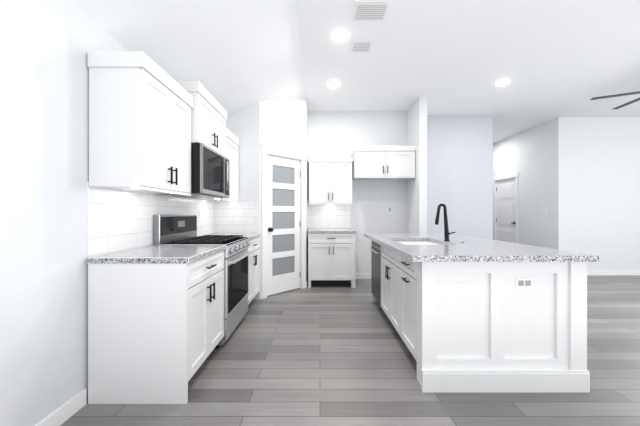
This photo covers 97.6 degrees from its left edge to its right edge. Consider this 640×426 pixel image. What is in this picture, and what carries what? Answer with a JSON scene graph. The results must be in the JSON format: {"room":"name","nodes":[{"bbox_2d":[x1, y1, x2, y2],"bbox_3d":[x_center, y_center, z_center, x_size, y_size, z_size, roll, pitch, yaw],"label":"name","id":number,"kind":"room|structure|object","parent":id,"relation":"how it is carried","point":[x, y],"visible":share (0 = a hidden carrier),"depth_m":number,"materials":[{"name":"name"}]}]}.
{"room":"kitchen","nodes":[
{"label":"kitchen","id":0,"kind":"room"},
{"bbox_2d":[0,0,127,425],"bbox_3d":[-1.540,-0.475,1.300,0.120,3.350,7.800,0,0,0],"label":"wall","id":1,"kind":"structure","parent":0,"point":[46,46],"depth_m":1.50,"materials":[{"name":"paint"}]},
{"bbox_2d":[35,389,86,425],"bbox_3d":[-1.473,1.153,-0.420,0.013,0.095,4.360,0,0,0],"label":"baseboard","id":2,"kind":"structure","parent":1,"relation":"attached to","point":[62,414],"depth_m":1.62,"materials":[{"name":"white paint"}]},
{"bbox_2d":[88,51,192,195],"bbox_3d":[-1.283,-0.585,2.119,0.370,0.870,0.702,0,0,0],"label":"upper cabinet","id":3,"kind":"object","parent":1,"relation":"attached to","point":[140,104],"visible":1,"depth_m":1.78,"materials":[{"name":"white paint"}]},
{"bbox_2d":[87,182,213,257],"bbox_3d":[-1.474,0.050,2.840,0.013,0.500,2.120,0,0,0],"label":"backsplash","id":4,"kind":"structure","parent":1,"relation":"attached to","point":[119,220],"depth_m":2.16,"materials":[{"name":"tile"}]},
{"bbox_2d":[163,143,229,197],"bbox_3d":[-1.229,-0.393,2.841,0.478,0.450,0.750,0,0,0],"label":"microwave","id":5,"kind":"object","parent":1,"relation":"attached to","point":[210,172],"visible":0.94,"depth_m":2.63,"materials":[{"name":"black metal"}]},
{"bbox_2d":[176,81,226,156],"bbox_3d":[-1.258,-0.892,2.841,0.420,0.535,0.758,0,0,0],"label":"upper cabinet","id":6,"kind":"object","parent":1,"relation":"attached to","point":[208,118],"visible":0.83,"depth_m":2.67,"materials":[{"name":"white paint"}]},
{"bbox_2d":[195,128,239,201],"bbox_3d":[-1.283,-0.585,3.551,0.370,0.870,0.681,0,0,0],"label":"upper cabinet","id":7,"kind":"object","parent":1,"relation":"attached to","point":[232,145],"visible":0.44,"depth_m":3.66,"materials":[{"name":"white paint"}]},
{"bbox_2d":[226,101,259,298],"bbox_3d":[-1.160,-0.475,3.945,0.640,3.350,0.090,0,0,0],"label":"wall","id":8,"kind":"structure","parent":0,"point":[243,126],"depth_m":3.90,"materials":[{"name":"paint"}]},
{"bbox_2d":[214,199,259,232],"bbox_3d":[-1.156,0.050,3.896,0.632,0.500,0.008,0,0,0],"label":"backsplash","id":9,"kind":"structure","parent":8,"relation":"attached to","point":[242,216],"depth_m":3.89,"materials":[{"name":"tile"}]},
{"bbox_2d":[260,98,305,291],"bbox_3d":[-0.565,-0.475,4.245,0.100,3.350,0.877,0,0,45],"label":"wall","id":10,"kind":"structure","parent":0,"point":[282,123],"depth_m":4.17,"materials":[{"name":"paint"}]},
{"bbox_2d":[267,155,299,295],"bbox_3d":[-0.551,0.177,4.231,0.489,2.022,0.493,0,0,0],"label":"pantry door","id":11,"kind":"structure","parent":10,"relation":"in","point":[283,224],"depth_m":4.22,"materials":[{"name":"white paint"}]},
{"bbox_2d":[260,143,306,298],"bbox_3d":[-0.554,0.113,4.236,0.130,2.175,0.864,0,0,45],"label":"door frame","id":12,"kind":"structure","parent":10,"relation":"attached to","point":[277,151],"depth_m":4.19,"materials":[{"name":"white paint"}]},
{"bbox_2d":[306,99,307,280],"bbox_3d":[-0.270,-0.475,4.810,0.100,3.350,0.580,0,0,0],"label":"wall","id":13,"kind":"structure","parent":0,"point":[306,193],"depth_m":4.56,"materials":[{"name":"paint"}]},
{"bbox_2d":[60,275,639,425],"bbox_3d":[3.750,1.260,3.250,10.900,0.120,11.900,0,0,0],"label":"floor","id":14,"kind":"structure","parent":0,"point":[327,356],"depth_m":2.01,"materials":[{"name":"grey wood"}]},
{"bbox_2d":[87,245,225,403],"bbox_3d":[-1.136,0.740,2.107,0.656,0.920,0.703,0,0,0],"label":"base cabinet","id":15,"kind":"object","parent":14,"relation":"on","point":[155,324],"visible":1,"depth_m":1.76,"materials":[{"name":"white paint"}]},
{"bbox_2d":[154,214,251,348],"bbox_3d":[-1.113,0.608,2.841,0.699,1.185,0.754,0,0,0],"label":"range","id":16,"kind":"object","parent":14,"relation":"on","point":[177,229],"visible":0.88,"depth_m":2.69,"materials":[{"name":"silver metal"}]},
{"bbox_2d":[197,233,260,304],"bbox_3d":[-1.136,0.740,3.557,0.656,0.920,0.670,0,0,0],"label":"base cabinet","id":17,"kind":"object","parent":14,"relation":"on","point":[254,270],"visible":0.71,"depth_m":3.59,"materials":[{"name":"white paint"}]},
{"bbox_2d":[308,228,356,287],"bbox_3d":[0.196,0.740,4.769,0.779,0.920,0.642,0,0,0],"label":"base cabinet","id":18,"kind":"object","parent":14,"relation":"on","point":[331,256],"visible":1,"depth_m":4.49,"materials":[{"name":"white paint"}]},
{"bbox_2d":[368,241,595,391],"bbox_3d":[1.227,0.760,2.846,1.157,0.880,1.948,0,0,0],"label":"kitchen island","id":19,"kind":"object","parent":14,"relation":"on","point":[464,313],"depth_m":1.92,"materials":[{"name":"white paint"}]},
{"bbox_2d":[364,233,507,260],"bbox_3d":[0.913,0.299,2.850,0.615,0.039,2.040,0,0,0],"label":"island countertop","id":20,"kind":"structure","parent":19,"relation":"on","point":[389,240],"depth_m":2.09,"materials":[{"name":"grey stone"}]},
{"bbox_2d":[400,241,439,244],"bbox_3d":[0.985,0.413,2.810,0.490,0.213,0.680,0,0,0],"label":"sink","id":21,"kind":"object","parent":20,"relation":"in","point":[401,242],"depth_m":2.94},
{"bbox_2d":[435,204,455,240],"bbox_3d":[1.238,0.092,2.783,0.178,0.374,0.093,0,0,0],"label":"faucet","id":22,"kind":"object","parent":20,"relation":"on","point":[446,233],"visible":1,"depth_m":2.79,"materials":[{"name":"black metal"}]},
{"bbox_2d":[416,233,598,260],"bbox_3d":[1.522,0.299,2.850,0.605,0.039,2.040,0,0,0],"label":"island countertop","id":23,"kind":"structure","parent":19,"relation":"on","point":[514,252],"depth_m":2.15,"materials":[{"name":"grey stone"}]},
{"bbox_2d":[69,0,639,142],"bbox_3d":[3.725,-1.689,3.250,10.950,1.122,11.900,0,0,0],"label":"ceiling","id":24,"kind":"structure","parent":0,"point":[552,59],"depth_m":3.07,"materials":[{"name":"paint"}]},
{"bbox_2d":[327,80,340,86],"bbox_3d":[0.200,-1.845,4.000,0.199,0.009,0.199,0,0,-24],"label":"recessed light","id":25,"kind":"object","parent":24,"relation":"in","point":[333,83],"depth_m":3.98,"materials":[{"name":"white paint"}]},
{"bbox_2d":[331,29,349,40],"bbox_3d":[0.210,-1.845,2.910,0.199,0.009,0.199,0,0,-6],"label":"recessed light","id":26,"kind":"object","parent":24,"relation":"in","point":[340,34],"depth_m":2.90,"materials":[{"name":"white paint"}]},
{"bbox_2d":[350,40,373,52],"bbox_3d":[0.460,-1.841,3.110,0.240,0.015,0.220,0,0,0],"label":"ceiling vent","id":27,"kind":"object","parent":24,"relation":"in","point":[361,46],"visible":1,"depth_m":3.09,"materials":[{"name":"white metal"}]},
{"bbox_2d":[352,1,390,20],"bbox_3d":[0.465,-1.841,2.565,0.310,0.015,0.250,0,0,0],"label":"ceiling vent","id":28,"kind":"object","parent":24,"relation":"in","point":[370,10],"visible":1,"depth_m":2.54,"materials":[{"name":"white metal"}]},
{"bbox_2d":[495,78,510,85],"bbox_3d":[2.580,-1.845,3.950,0.199,0.009,0.199,0,0,-24],"label":"recessed light","id":29,"kind":"object","parent":24,"relation":"in","point":[503,81],"depth_m":3.94,"materials":[{"name":"white paint"}]},
{"bbox_2d":[590,91,639,108],"bbox_3d":[4.687,-1.708,3.833,1.417,0.285,1.409,0,0,0],"label":"ceiling fan","id":30,"kind":"object","parent":24,"relation":"hanging from","point":[623,94],"visible":1,"depth_m":4.07,"materials":[{"name":"grey"}]},
{"bbox_2d":[308,111,406,273],"bbox_3d":[0.630,-0.475,5.160,1.900,3.350,0.120,0,0,0],"label":"wall","id":31,"kind":"structure","parent":0,"point":[337,133],"depth_m":5.10,"materials":[{"name":"paint"}]},
{"bbox_2d":[308,202,350,228],"bbox_3d":[0.170,0.050,5.096,0.780,0.500,0.008,0,0,0],"label":"backsplash","id":32,"kind":"structure","parent":31,"relation":"attached to","point":[329,215],"depth_m":5.09,"materials":[{"name":"tile"}]},
{"bbox_2d":[308,157,352,203],"bbox_3d":[0.180,-0.550,4.908,0.764,0.800,0.360,0,0,0],"label":"upper cabinet","id":33,"kind":"object","parent":31,"relation":"attached to","point":[330,180],"visible":1,"depth_m":4.77,"materials":[{"name":"white paint"}]},
{"bbox_2d":[355,274,370,278],"bbox_3d":[1.075,1.153,5.094,1.010,0.095,0.013,0,0,0],"label":"baseboard","id":34,"kind":"structure","parent":31,"relation":"attached to","point":[357,276],"depth_m":5.09,"materials":[{"name":"white paint"}]},
{"bbox_2d":[351,146,415,179],"bbox_3d":[1.073,-0.843,4.828,1.019,0.525,0.520,0,0,0],"label":"upper cabinet","id":35,"kind":"object","parent":31,"relation":"attached to","point":[383,163],"visible":0.98,"depth_m":4.60,"materials":[{"name":"white paint"}]},
{"bbox_2d":[407,97,426,232],"bbox_3d":[1.640,-0.475,4.925,0.120,3.350,0.950,0,0,0],"label":"wall","id":36,"kind":"structure","parent":0,"point":[417,185],"depth_m":4.49,"materials":[{"name":"paint"}]},
{"bbox_2d":[427,115,492,238],"bbox_3d":[2.485,-0.475,5.350,1.570,3.350,0.100,0,0,0],"label":"wall","id":37,"kind":"structure","parent":0,"point":[460,167],"depth_m":5.30,"materials":[{"name":"grey paint"}]},
{"bbox_2d":[493,117,564,250],"bbox_3d":[4.660,-0.475,7.200,0.120,3.350,3.600,0,0,0],"label":"wall","id":38,"kind":"structure","parent":0,"point":[534,157],"depth_m":5.89,"materials":[{"name":"paint"}]},
{"bbox_2d":[496,178,514,242],"bbox_3d":[4.635,0.177,6.966,0.070,2.022,0.780,0,0,0],"label":"hall door","id":39,"kind":"structure","parent":38,"relation":"in","point":[505,218],"depth_m":6.96,"materials":[{"name":"white paint"}]},
{"bbox_2d":[493,172,518,242],"bbox_3d":[4.649,0.125,6.960,0.142,2.150,0.970,0,0,0],"label":"door frame","id":40,"kind":"structure","parent":38,"relation":"attached to","point":[515,175],"depth_m":7.00,"materials":[{"name":"white paint"}]},
{"bbox_2d":[565,117,639,269],"bbox_3d":[6.910,-0.475,5.460,4.380,3.350,0.120,0,0,0],"label":"wall","id":41,"kind":"structure","parent":0,"point":[602,188],"depth_m":5.40,"materials":[{"name":"paint"}]},
{"bbox_2d":[587,270,639,274],"bbox_3d":[6.843,1.153,5.394,4.513,0.095,0.013,0,0,0],"label":"baseboard","id":42,"kind":"structure","parent":41,"relation":"attached to","point":[589,272],"depth_m":5.39,"materials":[{"name":"white paint"}]}
]}

